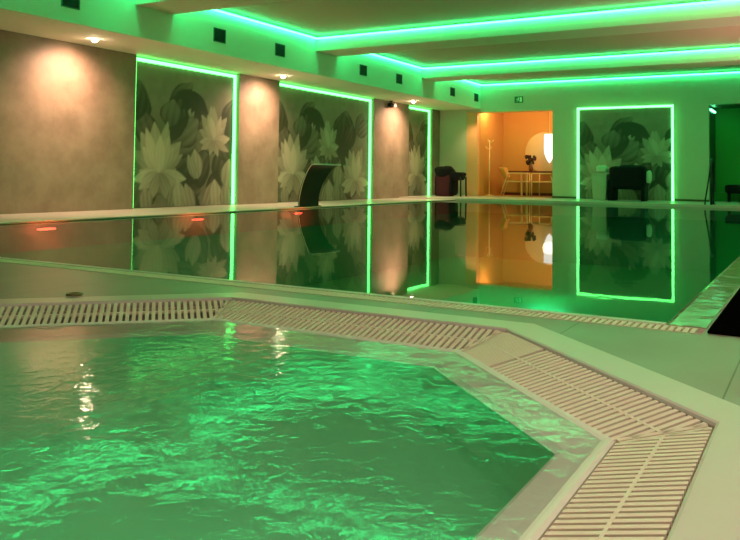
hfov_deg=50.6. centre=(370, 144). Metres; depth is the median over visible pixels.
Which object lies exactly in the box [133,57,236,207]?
mural panel
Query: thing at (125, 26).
soffit
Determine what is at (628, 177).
armchair
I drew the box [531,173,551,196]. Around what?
armchair
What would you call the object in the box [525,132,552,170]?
round mirror
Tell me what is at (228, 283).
pool grating
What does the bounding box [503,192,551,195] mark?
baseboard
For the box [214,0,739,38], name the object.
light strip
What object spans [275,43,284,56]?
air vent
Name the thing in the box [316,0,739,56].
beam
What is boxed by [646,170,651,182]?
towel
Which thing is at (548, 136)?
pendant lantern
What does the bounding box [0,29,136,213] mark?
wall
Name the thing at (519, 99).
exit sign
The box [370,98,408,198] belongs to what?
pillar
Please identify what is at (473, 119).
door frame
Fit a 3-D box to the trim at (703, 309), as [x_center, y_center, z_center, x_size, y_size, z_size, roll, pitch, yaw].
[5.369,1.218,10.372,0.170,0.209,16.025,-1,-3,30]
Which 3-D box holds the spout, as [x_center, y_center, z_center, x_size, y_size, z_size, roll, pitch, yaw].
[-1.065,0.804,15.442,0.542,0.848,0.972,-1,-3,30]
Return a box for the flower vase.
[525,155,535,170]
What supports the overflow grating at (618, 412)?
in the hot tub
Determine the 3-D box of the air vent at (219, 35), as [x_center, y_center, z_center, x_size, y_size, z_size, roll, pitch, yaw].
[-2.608,-1.888,13.556,0.014,0.240,0.310,-1,-3,30]
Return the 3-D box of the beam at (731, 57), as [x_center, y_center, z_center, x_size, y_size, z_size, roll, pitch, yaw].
[6.750,-1.931,17.819,12.000,0.320,0.800,-1,-3,30]
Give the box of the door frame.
[467,109,552,195]
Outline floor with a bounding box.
[0,195,739,405]
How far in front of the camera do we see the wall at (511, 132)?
25.50 m
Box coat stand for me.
[484,140,493,195]
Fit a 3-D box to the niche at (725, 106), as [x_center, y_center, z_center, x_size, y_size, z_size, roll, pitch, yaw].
[10.802,-1.130,20.693,3.450,0.160,1.280,-1,-3,30]
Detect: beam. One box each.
[135,0,287,14]
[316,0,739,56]
[422,45,739,81]
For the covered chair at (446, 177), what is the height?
0.954 m
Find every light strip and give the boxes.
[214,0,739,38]
[370,47,739,68]
[463,71,739,85]
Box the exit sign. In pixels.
[515,96,522,102]
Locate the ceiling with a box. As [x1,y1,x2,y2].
[223,0,739,82]
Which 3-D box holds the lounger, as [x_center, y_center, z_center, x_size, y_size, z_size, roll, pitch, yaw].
[9.949,1.292,20.721,1.002,0.464,0.599,-1,-3,30]
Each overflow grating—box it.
[0,300,229,324]
[218,300,502,351]
[464,332,708,442]
[541,427,711,539]
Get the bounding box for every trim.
[0,199,454,223]
[0,257,666,324]
[455,198,739,207]
[666,256,739,328]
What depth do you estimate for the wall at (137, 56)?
15.90 m
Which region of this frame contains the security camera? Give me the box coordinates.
[388,101,396,107]
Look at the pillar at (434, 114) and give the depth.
24.26 m
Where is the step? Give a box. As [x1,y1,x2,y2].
[714,192,739,201]
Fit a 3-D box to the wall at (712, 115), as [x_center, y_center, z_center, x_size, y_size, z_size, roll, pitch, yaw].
[9.334,0.205,21.475,0.100,2.800,1.280,-1,-3,30]
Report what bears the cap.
on the floor
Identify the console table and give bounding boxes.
[508,171,551,195]
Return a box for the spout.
[294,164,340,206]
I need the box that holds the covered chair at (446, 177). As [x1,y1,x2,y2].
[434,166,466,196]
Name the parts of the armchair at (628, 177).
leg, leg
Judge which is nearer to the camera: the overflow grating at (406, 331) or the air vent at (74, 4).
the overflow grating at (406, 331)
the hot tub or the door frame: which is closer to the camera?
the hot tub
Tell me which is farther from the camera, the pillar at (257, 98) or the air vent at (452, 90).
the air vent at (452, 90)
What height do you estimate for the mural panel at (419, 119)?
2.660 m
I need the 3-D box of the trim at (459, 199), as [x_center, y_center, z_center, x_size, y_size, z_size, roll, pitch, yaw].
[5.788,1.599,19.345,8.045,0.364,0.030,-1,-3,30]
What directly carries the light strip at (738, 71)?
attached to the ceiling
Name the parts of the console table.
leg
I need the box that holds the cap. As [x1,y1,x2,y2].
[66,292,82,295]
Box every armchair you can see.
[499,167,529,195]
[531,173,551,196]
[607,165,647,200]
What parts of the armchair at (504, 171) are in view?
backrest, leg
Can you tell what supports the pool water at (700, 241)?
in the basin
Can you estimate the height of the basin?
1.500 m
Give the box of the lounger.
[725,185,739,201]
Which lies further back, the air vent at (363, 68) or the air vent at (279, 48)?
the air vent at (363, 68)
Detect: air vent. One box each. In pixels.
[61,0,79,9]
[213,27,225,43]
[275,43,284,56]
[360,64,366,75]
[396,73,401,83]
[450,87,454,96]
[474,93,477,101]
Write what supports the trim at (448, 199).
attached to the floor
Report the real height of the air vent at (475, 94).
0.240 m
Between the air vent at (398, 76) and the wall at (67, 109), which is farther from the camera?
the air vent at (398, 76)
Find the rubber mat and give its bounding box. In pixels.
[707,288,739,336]
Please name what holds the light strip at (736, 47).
attached to the ceiling
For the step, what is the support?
on the floor
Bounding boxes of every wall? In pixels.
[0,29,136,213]
[137,56,427,207]
[439,70,739,201]
[479,111,552,195]
[710,106,715,191]
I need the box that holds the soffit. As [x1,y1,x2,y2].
[0,0,480,110]
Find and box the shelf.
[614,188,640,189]
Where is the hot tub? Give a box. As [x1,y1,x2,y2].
[0,292,739,539]
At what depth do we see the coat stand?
24.36 m
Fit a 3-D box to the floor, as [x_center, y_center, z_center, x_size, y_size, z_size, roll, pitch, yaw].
[1.321,1.229,11.316,15.000,0.366,29.020,-1,-3,30]
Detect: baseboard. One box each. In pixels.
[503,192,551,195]
[552,196,708,201]
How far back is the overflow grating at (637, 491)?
1.70 m
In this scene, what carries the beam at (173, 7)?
attached to the ceiling
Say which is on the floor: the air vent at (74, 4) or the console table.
the console table
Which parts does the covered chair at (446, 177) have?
leg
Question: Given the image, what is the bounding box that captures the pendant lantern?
[544,111,552,162]
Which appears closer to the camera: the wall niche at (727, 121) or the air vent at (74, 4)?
the air vent at (74, 4)
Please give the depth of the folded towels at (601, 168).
21.06 m
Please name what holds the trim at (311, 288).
attached to the basin
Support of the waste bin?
on the floor
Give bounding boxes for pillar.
[232,74,279,204]
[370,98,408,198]
[428,109,439,194]
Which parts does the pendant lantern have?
lamp shade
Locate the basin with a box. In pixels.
[89,263,715,322]
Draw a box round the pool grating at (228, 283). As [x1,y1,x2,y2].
[0,259,705,333]
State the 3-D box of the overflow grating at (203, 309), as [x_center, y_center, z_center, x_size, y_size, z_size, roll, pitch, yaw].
[-1.414,0.825,3.760,1.481,0.079,0.229,1,-2,-15]
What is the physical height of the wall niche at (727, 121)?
2.800 m
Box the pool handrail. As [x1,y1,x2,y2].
[704,158,715,204]
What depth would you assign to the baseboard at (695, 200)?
21.01 m
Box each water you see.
[0,200,739,276]
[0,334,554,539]
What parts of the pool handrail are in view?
grab rail, rail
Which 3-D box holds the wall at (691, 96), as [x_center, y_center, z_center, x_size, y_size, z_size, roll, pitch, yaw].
[7.941,-0.073,21.434,13.570,3.920,0.200,-1,-3,30]
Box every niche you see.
[710,104,739,108]
[715,108,739,191]
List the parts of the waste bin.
lid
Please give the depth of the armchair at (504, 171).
24.18 m
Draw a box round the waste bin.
[591,174,608,199]
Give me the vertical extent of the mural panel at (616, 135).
2.600 m
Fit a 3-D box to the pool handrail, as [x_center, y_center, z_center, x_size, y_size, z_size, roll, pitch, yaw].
[7.978,1.067,18.395,0.181,1.488,0.510,-1,-3,34]
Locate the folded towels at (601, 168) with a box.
[596,165,608,172]
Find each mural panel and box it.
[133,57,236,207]
[278,83,371,201]
[408,106,429,195]
[577,105,673,200]
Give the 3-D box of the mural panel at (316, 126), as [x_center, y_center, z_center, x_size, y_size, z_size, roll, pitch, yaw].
[-1.061,0.033,19.186,0.065,2.660,4.210,-1,-3,30]
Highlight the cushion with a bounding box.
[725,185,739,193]

